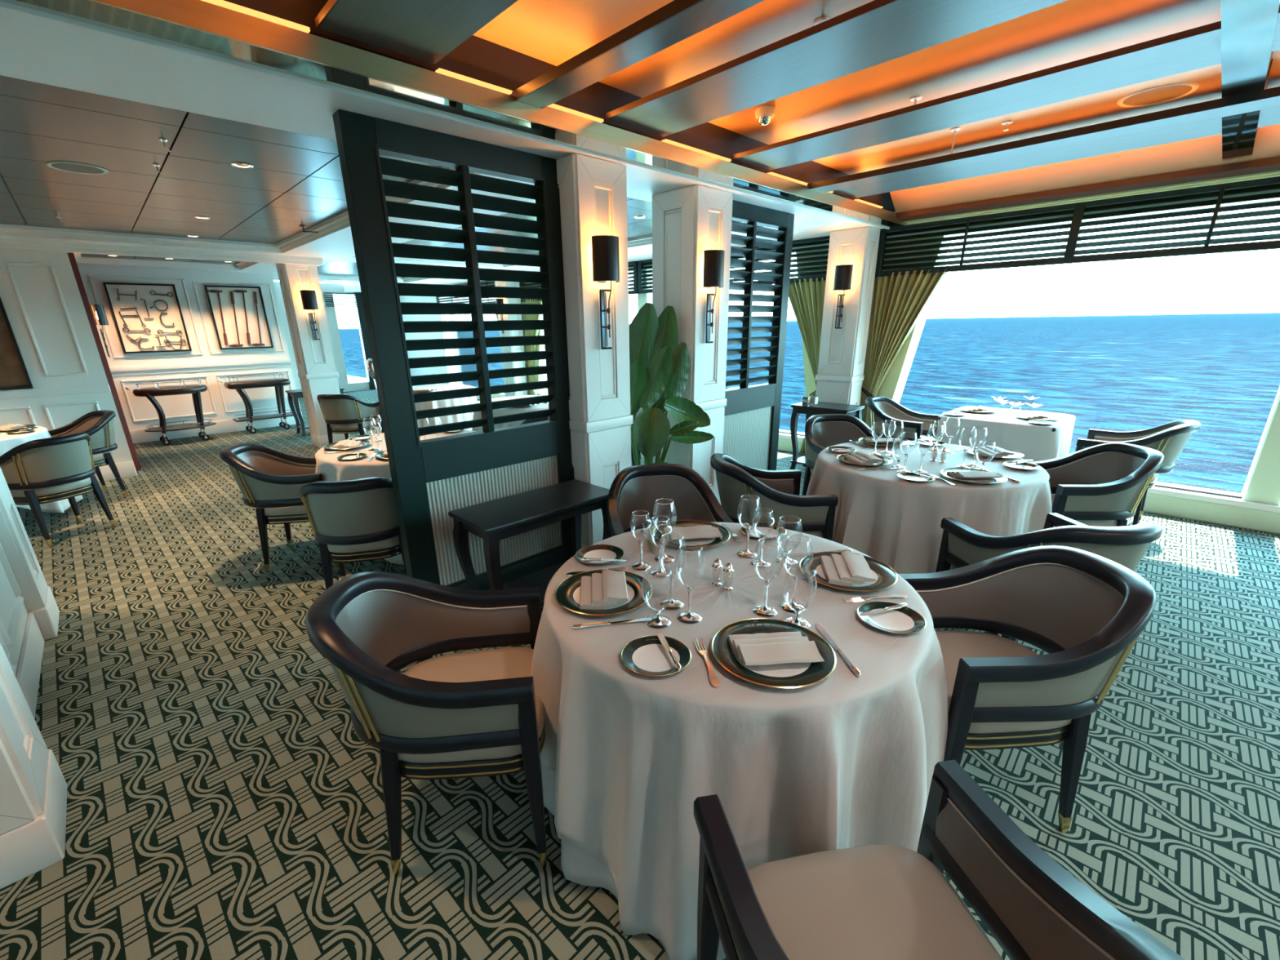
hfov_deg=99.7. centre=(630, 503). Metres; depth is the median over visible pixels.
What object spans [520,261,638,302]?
window shutter
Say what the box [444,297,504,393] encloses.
window
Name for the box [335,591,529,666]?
cushion
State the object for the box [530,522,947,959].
tablecloth
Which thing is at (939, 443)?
bread plate
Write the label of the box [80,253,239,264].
ceiling
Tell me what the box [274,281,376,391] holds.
wall
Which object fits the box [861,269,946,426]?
curtain
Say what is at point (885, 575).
charger plate
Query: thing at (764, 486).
backrest
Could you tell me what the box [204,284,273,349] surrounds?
framed picture
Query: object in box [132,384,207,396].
tray
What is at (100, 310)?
wall sconce
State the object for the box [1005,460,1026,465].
butter knife
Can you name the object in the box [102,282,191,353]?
framed picture
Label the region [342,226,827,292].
trim
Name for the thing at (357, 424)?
seat cushion
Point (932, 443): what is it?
water goblet
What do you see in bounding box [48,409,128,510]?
tub chair
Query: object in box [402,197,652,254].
ceiling
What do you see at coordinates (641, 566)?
wine glass
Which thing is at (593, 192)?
column
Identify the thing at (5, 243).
trim
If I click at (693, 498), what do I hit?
cushion
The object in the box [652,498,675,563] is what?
wine glass
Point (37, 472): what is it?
tub chair
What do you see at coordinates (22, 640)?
wall
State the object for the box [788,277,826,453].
curtain
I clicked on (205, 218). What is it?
recessed light
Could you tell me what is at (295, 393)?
console table
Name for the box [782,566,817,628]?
water goblet
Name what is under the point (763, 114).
dome security camera
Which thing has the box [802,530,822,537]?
seat cushion
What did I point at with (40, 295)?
wall
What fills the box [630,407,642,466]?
tub chair
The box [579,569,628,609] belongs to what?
folded napkin
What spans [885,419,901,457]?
wine glass
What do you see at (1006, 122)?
sprinkler
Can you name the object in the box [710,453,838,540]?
tub chair
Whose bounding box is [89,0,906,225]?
trim
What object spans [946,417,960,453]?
wine glass
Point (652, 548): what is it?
table knife
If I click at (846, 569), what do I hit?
folded napkin
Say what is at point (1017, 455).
charger plate
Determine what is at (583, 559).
butter knife
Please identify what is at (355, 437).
butter knife
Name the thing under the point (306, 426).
shelf
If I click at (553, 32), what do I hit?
ceiling
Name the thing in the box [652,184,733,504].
column
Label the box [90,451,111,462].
seat cushion
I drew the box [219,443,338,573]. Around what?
tub chair
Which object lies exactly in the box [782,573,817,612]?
bowl
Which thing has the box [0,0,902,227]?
trim
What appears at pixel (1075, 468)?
cushion
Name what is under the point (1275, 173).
trim
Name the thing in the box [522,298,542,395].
curtain
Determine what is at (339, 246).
trim
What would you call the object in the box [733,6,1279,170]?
ceiling panel
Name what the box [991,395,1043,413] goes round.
posy
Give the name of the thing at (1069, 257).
window shutter
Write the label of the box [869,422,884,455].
wine glass
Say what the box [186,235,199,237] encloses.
recessed light
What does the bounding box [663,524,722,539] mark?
folded napkin
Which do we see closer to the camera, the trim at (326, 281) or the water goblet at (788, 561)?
the water goblet at (788, 561)
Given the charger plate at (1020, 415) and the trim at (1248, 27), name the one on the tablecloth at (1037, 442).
the charger plate at (1020, 415)
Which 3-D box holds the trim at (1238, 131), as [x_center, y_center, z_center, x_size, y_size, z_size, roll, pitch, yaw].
[3.421,-2.071,3.039,1.380,0.012,0.130,-18,25,-41]
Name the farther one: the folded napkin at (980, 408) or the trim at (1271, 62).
the folded napkin at (980, 408)
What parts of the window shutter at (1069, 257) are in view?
rail, rail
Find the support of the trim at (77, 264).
attached to the wall at (206, 362)
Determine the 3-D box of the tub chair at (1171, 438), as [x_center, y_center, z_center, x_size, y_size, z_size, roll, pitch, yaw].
[3.808,-0.250,4.156,0.576,0.818,0.635,-18,25,-41]
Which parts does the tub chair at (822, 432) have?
brass rod, leg, rail, panel, rail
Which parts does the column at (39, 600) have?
panel moulding, board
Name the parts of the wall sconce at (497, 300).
lamp shade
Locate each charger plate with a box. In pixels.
[0,424,36,431]
[323,440,370,450]
[373,450,388,458]
[413,389,434,392]
[512,404,536,408]
[554,568,652,616]
[652,520,730,549]
[711,617,835,688]
[799,551,897,591]
[836,453,892,466]
[858,436,907,446]
[939,467,1007,484]
[958,407,998,413]
[966,446,1023,458]
[1015,413,1060,421]
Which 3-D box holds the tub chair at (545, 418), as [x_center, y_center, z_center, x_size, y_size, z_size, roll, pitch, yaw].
[-0.763,-0.458,5.013,0.576,0.818,0.635,-9,20,-22]
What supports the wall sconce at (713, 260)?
attached to the column at (689, 221)
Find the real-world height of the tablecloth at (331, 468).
0.674 m
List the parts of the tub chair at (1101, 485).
leg, rail, rail, panel, leg, brass rod, brass rod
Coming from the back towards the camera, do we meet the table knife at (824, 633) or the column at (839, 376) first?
the column at (839, 376)
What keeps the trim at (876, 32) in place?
attached to the wall
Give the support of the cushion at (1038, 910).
on the tub chair at (871, 902)
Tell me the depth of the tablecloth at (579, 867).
1.53 m
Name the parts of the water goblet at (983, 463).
stem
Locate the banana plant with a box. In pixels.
[629,302,714,465]
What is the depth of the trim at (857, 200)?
4.60 m
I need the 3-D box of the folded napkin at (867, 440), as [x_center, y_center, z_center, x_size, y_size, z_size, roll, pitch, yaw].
[1.695,-0.426,3.624,0.202,0.037,0.143,-1,18,1]
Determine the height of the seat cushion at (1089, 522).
0.088 m
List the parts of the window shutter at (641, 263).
rail, rail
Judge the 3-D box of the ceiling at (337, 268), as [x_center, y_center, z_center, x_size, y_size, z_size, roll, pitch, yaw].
[-4.246,-3.934,9.002,2.280,0.030,3.250,-18,25,-41]
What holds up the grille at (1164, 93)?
attached to the ceiling speaker at (1162, 93)
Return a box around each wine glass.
[363,418,378,450]
[369,422,382,453]
[370,413,383,442]
[630,510,651,570]
[649,515,671,577]
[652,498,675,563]
[657,532,687,609]
[675,542,706,623]
[737,494,761,558]
[751,507,774,567]
[751,537,784,617]
[780,534,813,613]
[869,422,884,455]
[880,420,894,453]
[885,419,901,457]
[897,431,915,472]
[913,435,930,473]
[928,420,946,453]
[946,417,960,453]
[955,427,977,468]
[965,426,987,466]
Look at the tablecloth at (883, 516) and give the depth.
2.81 m
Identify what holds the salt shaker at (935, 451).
on the tablecloth at (883, 516)
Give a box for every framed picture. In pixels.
[0,296,33,390]
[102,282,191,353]
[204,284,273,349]
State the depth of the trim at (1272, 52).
2.31 m
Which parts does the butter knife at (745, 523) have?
handle, blade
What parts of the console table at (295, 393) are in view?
leg, leg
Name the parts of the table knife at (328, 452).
handle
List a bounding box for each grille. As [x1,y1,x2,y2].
[50,163,104,173]
[1122,84,1192,105]
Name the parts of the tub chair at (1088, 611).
leg, leg, seat frame, rail, rail, panel, leg, brass rod, brass rod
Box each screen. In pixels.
[332,109,573,590]
[723,200,794,470]
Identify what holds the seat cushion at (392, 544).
on the tub chair at (356, 520)
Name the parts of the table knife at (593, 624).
handle, blade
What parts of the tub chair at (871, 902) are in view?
leg, panel, rail, leg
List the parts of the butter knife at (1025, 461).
handle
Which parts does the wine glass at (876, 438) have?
stem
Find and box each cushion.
[9,477,91,497]
[52,416,102,437]
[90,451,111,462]
[236,451,315,475]
[254,505,306,515]
[327,536,399,553]
[329,417,378,429]
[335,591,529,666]
[398,646,544,763]
[617,475,715,530]
[746,844,1003,959]
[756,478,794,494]
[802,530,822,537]
[813,421,866,448]
[875,401,935,431]
[916,564,1123,649]
[920,435,935,440]
[934,630,1071,733]
[935,800,1110,959]
[1045,452,1146,486]
[1051,494,1117,526]
[1093,432,1157,441]
[1151,473,1159,480]
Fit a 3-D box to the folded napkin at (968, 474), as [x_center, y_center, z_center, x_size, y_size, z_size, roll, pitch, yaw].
[1.779,-0.153,2.802,0.202,0.037,0.143,-1,18,1]
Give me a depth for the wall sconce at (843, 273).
5.39 m
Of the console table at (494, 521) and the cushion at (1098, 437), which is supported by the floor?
the console table at (494, 521)
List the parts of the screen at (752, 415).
fabric panel, lock rail, bead trim, rail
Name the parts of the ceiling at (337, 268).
panel, panel, panel, panel, panel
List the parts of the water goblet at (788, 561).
stem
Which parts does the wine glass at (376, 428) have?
stem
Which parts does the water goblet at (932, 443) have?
stem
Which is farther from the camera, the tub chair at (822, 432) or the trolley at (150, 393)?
the trolley at (150, 393)
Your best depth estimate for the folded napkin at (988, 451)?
3.25 m
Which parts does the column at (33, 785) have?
panel moulding, board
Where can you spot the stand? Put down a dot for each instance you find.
(369, 363)
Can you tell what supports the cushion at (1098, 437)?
on the tub chair at (1171, 438)
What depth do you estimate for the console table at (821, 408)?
5.58 m
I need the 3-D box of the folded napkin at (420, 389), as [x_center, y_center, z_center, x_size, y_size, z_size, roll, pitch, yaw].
[-2.692,-1.468,6.973,0.202,0.037,0.143,-4,19,-8]
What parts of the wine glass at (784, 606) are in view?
stem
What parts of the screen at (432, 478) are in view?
rail, bead trim, lock rail, fabric panel, rail, board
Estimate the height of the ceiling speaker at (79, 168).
0.006 m
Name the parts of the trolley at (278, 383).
leg, leg, gallery rail, gallery rail, leg, leg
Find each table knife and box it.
[323,450,359,453]
[572,617,653,629]
[640,528,656,553]
[789,549,852,555]
[815,622,861,676]
[849,440,867,448]
[859,467,900,470]
[986,470,1020,483]
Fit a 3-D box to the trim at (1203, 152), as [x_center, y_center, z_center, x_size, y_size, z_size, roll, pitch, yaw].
[6.986,-1.283,0.324,0.260,0.210,13.290,-18,25,-41]
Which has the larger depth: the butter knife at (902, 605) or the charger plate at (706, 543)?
the charger plate at (706, 543)
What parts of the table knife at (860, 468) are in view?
handle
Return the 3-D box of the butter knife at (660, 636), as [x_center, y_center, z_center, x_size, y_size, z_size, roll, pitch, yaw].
[0.094,0.365,1.350,0.016,0.013,0.165,-5,19,-13]
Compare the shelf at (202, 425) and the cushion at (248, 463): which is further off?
the shelf at (202, 425)
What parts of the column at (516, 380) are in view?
panel moulding, panel moulding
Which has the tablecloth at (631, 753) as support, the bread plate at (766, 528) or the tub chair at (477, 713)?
the bread plate at (766, 528)
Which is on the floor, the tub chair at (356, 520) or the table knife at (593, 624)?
the tub chair at (356, 520)
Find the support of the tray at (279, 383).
on the trolley at (278, 383)
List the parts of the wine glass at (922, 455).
stem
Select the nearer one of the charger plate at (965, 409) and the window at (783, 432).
the charger plate at (965, 409)
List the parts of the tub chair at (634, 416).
leg, panel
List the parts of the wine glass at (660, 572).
stem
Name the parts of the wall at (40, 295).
panel moulding, panel moulding, wall rail, panel moulding, wall rail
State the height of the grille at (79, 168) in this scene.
0.001 m
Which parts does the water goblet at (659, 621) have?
stem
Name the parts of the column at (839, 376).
chair rail, panel moulding, panel moulding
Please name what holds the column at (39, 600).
on the floor
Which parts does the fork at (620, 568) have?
handle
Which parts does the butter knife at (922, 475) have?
handle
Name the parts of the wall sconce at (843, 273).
mount plate, lamp shade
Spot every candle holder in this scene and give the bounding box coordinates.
[801,395,811,405]
[810,395,818,404]
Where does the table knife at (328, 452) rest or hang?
on the tablecloth at (331, 468)
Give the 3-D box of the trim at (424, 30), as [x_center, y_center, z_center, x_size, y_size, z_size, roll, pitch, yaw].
[3.723,-0.197,-2.634,0.410,0.024,13.300,-18,25,-41]
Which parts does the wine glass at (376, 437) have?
stem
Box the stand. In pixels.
[365,358,380,429]
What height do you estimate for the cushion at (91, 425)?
0.279 m
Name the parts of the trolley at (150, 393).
leg, leg, gallery rail, gallery rail, leg, leg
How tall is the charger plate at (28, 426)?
0.020 m
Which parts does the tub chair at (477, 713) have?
brass rod, brass rod, leg, rail, leg, panel, rail, seat frame, leg, leg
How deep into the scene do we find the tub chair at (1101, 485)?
3.04 m
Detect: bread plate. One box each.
[5,429,35,434]
[337,453,367,460]
[346,435,370,439]
[444,429,464,432]
[575,544,624,564]
[620,635,691,676]
[740,522,786,538]
[826,445,856,453]
[857,600,926,634]
[897,471,934,482]
[915,440,946,446]
[942,412,965,416]
[1003,462,1040,470]
[1027,420,1055,425]
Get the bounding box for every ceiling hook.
[152,164,163,175]
[158,138,170,152]
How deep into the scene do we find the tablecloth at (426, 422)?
7.04 m
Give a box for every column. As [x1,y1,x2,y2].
[0,466,59,639]
[0,642,66,888]
[275,263,350,448]
[494,280,527,396]
[547,153,632,548]
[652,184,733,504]
[813,226,879,416]
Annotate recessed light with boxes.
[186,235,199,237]
[194,216,209,219]
[231,162,253,168]
[633,215,645,218]
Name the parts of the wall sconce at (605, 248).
mount plate, lamp shade, cord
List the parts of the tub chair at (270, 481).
brass rod, brass rod, leg, panel, rail, rail, seat frame, leg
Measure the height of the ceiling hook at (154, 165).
0.048 m
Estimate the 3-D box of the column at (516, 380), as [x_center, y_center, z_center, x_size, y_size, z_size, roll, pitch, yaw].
[-2.254,-3.016,10.254,0.296,2.400,0.416,-18,25,-41]
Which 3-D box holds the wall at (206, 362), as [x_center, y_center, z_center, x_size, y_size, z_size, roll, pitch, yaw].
[-6.550,-2.309,8.296,2.250,2.440,0.160,-18,25,-41]
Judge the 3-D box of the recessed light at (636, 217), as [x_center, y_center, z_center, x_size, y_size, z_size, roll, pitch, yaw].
[0.079,-2.656,5.002,0.112,0.009,0.112,-18,25,-41]
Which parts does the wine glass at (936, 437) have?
stem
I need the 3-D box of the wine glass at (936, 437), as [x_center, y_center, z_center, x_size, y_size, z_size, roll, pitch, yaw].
[1.891,-0.411,3.334,0.072,0.196,0.072,-18,25,-41]
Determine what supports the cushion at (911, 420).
on the tub chair at (881, 409)
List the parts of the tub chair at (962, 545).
leg, rail, leg, panel, leg, rail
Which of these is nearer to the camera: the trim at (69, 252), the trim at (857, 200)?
the trim at (857, 200)
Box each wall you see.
[0,248,137,481]
[0,542,44,718]
[66,252,141,471]
[77,265,302,443]
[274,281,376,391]
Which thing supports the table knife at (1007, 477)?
on the tablecloth at (883, 516)
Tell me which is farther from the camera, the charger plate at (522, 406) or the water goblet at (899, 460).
the charger plate at (522, 406)
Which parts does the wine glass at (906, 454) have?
stem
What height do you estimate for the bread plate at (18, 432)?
0.015 m
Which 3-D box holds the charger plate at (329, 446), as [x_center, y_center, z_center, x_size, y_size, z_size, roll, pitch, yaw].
[-1.994,-0.407,3.802,0.301,0.020,0.301,-18,25,-41]
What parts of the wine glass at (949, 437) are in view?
stem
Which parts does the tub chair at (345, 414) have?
leg, leg, rail, panel, rail, seat frame, leg, leg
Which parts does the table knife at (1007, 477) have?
handle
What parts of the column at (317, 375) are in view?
panel moulding, panel moulding, panel moulding, chair rail, board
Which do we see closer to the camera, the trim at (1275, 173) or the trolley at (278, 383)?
the trim at (1275, 173)
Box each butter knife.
[4,427,31,432]
[347,436,366,439]
[579,557,626,561]
[657,632,681,670]
[744,522,768,537]
[832,448,856,451]
[859,602,907,616]
[909,471,933,479]
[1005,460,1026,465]
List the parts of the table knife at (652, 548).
handle, blade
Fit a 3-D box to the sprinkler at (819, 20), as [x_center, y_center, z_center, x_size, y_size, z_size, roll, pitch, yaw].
[0.747,-1.864,2.123,0.060,0.053,0.059,-18,25,-41]
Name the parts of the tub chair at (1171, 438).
leg, leg, panel, leg, rail, leg, seat frame, brass rod, rail, brass rod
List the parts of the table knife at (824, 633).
blade, handle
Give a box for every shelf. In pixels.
[144,422,216,431]
[232,412,293,422]
[295,423,309,429]
[790,455,806,465]
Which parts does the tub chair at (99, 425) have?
rail, seat frame, leg, panel, rail, brass rod, brass rod, leg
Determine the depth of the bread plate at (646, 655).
1.35 m
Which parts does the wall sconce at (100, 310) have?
plate, lamp shade, mount plate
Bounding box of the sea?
[338,312,1279,493]
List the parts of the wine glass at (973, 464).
stem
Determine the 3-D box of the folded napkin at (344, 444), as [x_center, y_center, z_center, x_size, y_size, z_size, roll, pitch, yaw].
[-1.992,-0.418,3.792,0.143,0.037,0.202,-5,19,-13]
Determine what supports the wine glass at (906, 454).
on the tablecloth at (883, 516)
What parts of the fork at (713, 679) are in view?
handle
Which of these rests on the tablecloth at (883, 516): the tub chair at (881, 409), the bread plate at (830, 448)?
the bread plate at (830, 448)
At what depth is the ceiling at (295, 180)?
3.33 m
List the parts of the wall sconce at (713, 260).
mount plate, lamp shade, cord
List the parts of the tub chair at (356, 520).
brass rod, brass rod, leg, leg, rail, panel, rail, seat frame, leg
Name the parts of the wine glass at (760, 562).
stem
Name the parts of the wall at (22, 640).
panel moulding, panel moulding, board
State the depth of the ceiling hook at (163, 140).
2.78 m
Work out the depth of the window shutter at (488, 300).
11.33 m
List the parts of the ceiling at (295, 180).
panel, panel, panel, panel, panel, panel, panel, panel, panel, panel, panel, panel, panel, panel, panel, panel, panel, panel, panel, panel, panel, panel, panel, panel, panel, panel, panel, panel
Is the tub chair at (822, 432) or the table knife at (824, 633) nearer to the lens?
the table knife at (824, 633)
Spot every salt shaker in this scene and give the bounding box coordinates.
[711,559,722,586]
[722,563,733,591]
[930,446,937,462]
[939,447,947,462]
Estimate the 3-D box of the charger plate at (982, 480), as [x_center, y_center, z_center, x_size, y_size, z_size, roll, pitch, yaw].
[1.774,-0.140,2.806,0.301,0.020,0.301,-18,25,-41]
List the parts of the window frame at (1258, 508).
sill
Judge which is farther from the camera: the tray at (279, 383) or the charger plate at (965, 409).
the tray at (279, 383)
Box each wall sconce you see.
[90,304,110,357]
[299,289,319,339]
[495,298,504,333]
[591,235,619,349]
[702,249,724,342]
[833,264,853,328]
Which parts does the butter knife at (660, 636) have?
blade, handle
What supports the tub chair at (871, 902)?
on the floor
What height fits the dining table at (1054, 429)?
0.746 m
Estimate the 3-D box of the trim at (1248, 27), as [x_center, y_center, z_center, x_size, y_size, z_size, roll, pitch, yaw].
[1.933,-1.592,1.682,2.320,0.012,0.130,-18,25,-41]
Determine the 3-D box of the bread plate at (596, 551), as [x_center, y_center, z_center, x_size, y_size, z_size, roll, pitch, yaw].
[-0.112,0.185,1.938,0.175,0.015,0.175,-18,25,-41]
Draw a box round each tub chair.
[0,432,115,547]
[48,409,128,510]
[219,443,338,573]
[299,476,407,590]
[305,571,546,875]
[316,394,383,444]
[508,416,548,426]
[607,463,733,536]
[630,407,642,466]
[693,760,1184,959]
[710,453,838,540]
[802,413,878,495]
[865,395,939,440]
[898,545,1156,832]
[933,512,1163,641]
[1032,442,1164,526]
[1075,419,1200,524]
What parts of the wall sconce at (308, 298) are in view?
lamp shade, mount plate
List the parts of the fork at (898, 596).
handle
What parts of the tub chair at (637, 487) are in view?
rail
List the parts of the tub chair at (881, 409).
brass rod, brass rod, panel, rail, leg, leg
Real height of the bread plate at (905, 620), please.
0.015 m
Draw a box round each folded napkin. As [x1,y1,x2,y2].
[0,424,26,430]
[332,439,361,448]
[413,388,431,391]
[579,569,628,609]
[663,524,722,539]
[727,631,824,665]
[820,551,875,586]
[844,451,884,465]
[864,438,903,443]
[946,471,1001,478]
[968,405,988,411]
[973,444,1014,457]
[1026,412,1048,419]
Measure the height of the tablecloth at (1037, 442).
0.604 m
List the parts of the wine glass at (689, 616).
stem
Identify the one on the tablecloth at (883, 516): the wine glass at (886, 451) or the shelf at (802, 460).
the wine glass at (886, 451)
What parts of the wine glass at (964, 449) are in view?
stem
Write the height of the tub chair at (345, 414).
0.818 m
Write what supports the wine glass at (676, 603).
on the tablecloth at (631, 753)
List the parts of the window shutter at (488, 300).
rail, rail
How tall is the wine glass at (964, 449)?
0.216 m
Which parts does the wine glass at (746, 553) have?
stem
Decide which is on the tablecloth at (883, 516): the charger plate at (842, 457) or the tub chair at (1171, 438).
the charger plate at (842, 457)
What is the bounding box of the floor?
[0,389,1279,959]
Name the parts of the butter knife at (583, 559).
handle, blade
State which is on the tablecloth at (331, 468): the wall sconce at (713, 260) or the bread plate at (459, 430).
the bread plate at (459, 430)
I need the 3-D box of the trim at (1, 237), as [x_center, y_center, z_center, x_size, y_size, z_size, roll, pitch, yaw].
[-6.574,-2.433,4.389,6.430,0.350,0.490,-18,25,-41]
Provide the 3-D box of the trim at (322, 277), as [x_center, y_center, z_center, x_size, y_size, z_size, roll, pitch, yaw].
[-4.245,-3.882,9.019,2.280,0.090,3.250,-18,25,-41]
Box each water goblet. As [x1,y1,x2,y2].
[641,565,674,628]
[775,515,802,565]
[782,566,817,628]
[891,438,910,468]
[926,424,943,450]
[975,440,995,471]
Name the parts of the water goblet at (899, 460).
stem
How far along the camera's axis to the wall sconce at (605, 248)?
3.00 m
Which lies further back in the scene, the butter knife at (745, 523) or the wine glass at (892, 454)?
the wine glass at (892, 454)
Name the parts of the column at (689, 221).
panel moulding, panel moulding, panel moulding, chair rail, panel moulding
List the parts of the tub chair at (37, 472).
brass rod, brass rod, leg, rail, panel, rail, seat frame, leg, brass rod, leg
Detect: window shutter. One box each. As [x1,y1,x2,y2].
[435,280,496,303]
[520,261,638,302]
[638,235,830,293]
[875,176,1279,276]
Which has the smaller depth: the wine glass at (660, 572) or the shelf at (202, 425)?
the wine glass at (660, 572)
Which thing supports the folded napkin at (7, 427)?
on the charger plate at (28, 426)
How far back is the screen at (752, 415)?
4.59 m
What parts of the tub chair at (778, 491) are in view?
brass rod, brass rod, panel, rail, rail, leg, leg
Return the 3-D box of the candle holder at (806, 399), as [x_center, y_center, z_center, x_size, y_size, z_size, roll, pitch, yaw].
[1.815,-1.068,5.587,0.068,0.088,0.068,-18,25,-41]
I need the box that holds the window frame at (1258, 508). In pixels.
[399,182,1279,534]
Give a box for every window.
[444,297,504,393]
[778,431,804,435]
[1154,388,1279,498]
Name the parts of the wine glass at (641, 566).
stem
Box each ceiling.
[0,75,442,244]
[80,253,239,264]
[316,261,405,277]
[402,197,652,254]
[473,0,1279,174]
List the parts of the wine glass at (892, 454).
stem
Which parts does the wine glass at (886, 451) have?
stem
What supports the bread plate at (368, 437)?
on the tablecloth at (331, 468)
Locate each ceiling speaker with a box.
[45,161,108,174]
[1116,82,1199,107]
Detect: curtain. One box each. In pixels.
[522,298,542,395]
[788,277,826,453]
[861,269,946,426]
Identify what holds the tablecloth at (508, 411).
on the dining table
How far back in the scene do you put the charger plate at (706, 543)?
2.07 m
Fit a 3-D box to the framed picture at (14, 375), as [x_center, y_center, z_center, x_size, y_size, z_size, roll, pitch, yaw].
[-6.328,-1.485,5.011,0.860,0.890,0.050,-18,25,-41]
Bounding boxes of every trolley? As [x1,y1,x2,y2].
[124,378,216,445]
[217,373,293,433]
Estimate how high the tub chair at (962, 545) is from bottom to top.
0.818 m
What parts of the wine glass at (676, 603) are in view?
stem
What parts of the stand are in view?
leg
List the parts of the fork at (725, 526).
handle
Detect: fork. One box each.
[566,566,625,575]
[693,636,719,687]
[721,524,743,541]
[842,594,907,602]
[928,473,955,484]
[1003,459,1032,462]
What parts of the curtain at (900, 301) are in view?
tie cord, tie cord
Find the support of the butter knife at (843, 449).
on the bread plate at (830, 448)
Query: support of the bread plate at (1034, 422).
on the tablecloth at (1037, 442)
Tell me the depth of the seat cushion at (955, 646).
1.82 m
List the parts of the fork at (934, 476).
handle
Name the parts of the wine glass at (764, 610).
stem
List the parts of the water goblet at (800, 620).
stem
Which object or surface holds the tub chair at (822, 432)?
on the floor
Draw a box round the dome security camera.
[755,105,775,125]
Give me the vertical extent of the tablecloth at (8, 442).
0.694 m
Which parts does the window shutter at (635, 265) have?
rail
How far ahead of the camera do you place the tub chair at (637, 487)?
2.90 m
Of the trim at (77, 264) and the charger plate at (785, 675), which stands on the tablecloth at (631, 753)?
the charger plate at (785, 675)
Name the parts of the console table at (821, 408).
leg, leg, leg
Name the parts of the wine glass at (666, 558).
stem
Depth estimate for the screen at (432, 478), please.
2.81 m
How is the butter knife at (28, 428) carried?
on the bread plate at (18, 432)
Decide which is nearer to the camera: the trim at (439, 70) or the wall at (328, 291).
the trim at (439, 70)
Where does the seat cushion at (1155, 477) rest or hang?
on the tub chair at (1171, 438)
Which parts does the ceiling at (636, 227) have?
panel, panel, panel, panel, panel, panel, panel, panel, panel, panel, panel, panel, panel, panel, panel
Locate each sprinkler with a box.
[298,225,318,232]
[813,17,829,25]
[909,95,922,104]
[950,127,960,154]
[1001,120,1013,131]
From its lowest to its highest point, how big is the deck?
0.230 m
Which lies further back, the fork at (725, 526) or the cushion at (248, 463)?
the cushion at (248, 463)
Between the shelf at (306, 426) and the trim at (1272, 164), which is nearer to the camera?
the trim at (1272, 164)
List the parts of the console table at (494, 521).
leg, leg, leg, leg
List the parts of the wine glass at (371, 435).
stem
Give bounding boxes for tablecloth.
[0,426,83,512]
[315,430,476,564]
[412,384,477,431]
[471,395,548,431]
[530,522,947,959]
[541,728,864,899]
[805,440,1052,573]
[935,406,1075,462]
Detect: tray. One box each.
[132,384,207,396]
[223,377,290,389]
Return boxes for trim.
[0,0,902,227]
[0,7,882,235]
[0,72,484,253]
[0,235,283,255]
[0,238,323,265]
[69,252,276,263]
[73,253,260,270]
[76,262,241,271]
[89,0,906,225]
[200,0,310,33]
[223,0,895,212]
[239,174,535,278]
[273,278,403,283]
[275,261,431,283]
[314,0,517,64]
[335,257,501,268]
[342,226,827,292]
[346,195,764,267]
[435,67,604,122]
[510,0,764,108]
[605,0,1067,136]
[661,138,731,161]
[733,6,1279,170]
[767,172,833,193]
[807,86,1279,192]
[853,199,883,208]
[889,124,1279,213]
[895,156,1279,221]
[906,169,1279,225]
[1221,0,1279,97]
[1222,110,1260,161]
[1228,58,1273,141]
[1267,51,1273,70]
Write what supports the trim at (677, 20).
attached to the wall
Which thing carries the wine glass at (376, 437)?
on the tablecloth at (331, 468)
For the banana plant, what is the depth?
3.73 m
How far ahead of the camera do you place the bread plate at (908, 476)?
2.83 m
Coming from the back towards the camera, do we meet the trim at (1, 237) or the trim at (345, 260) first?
the trim at (345, 260)
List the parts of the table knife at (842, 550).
blade, handle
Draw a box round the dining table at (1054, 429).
[937,416,1056,431]
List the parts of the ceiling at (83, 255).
panel, panel, panel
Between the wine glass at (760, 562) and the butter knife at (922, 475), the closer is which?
the wine glass at (760, 562)
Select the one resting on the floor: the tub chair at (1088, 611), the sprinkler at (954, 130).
the tub chair at (1088, 611)
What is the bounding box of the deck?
[346,375,367,382]
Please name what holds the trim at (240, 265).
attached to the wall at (71, 255)
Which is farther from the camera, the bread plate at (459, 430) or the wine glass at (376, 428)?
the bread plate at (459, 430)
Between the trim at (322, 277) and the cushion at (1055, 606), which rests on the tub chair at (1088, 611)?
the cushion at (1055, 606)
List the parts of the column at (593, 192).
panel moulding, board, chair rail, panel moulding, panel moulding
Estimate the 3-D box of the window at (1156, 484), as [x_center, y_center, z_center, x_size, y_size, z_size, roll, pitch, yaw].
[3.734,-1.353,4.744,0.045,2.160,2.900,-18,25,-41]
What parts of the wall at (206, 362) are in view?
panel moulding, panel moulding, wall rail, wall rail, wall rail, panel moulding, panel moulding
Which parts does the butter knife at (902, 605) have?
blade, handle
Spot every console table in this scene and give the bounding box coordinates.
[284,386,344,435]
[448,479,612,604]
[789,401,864,469]

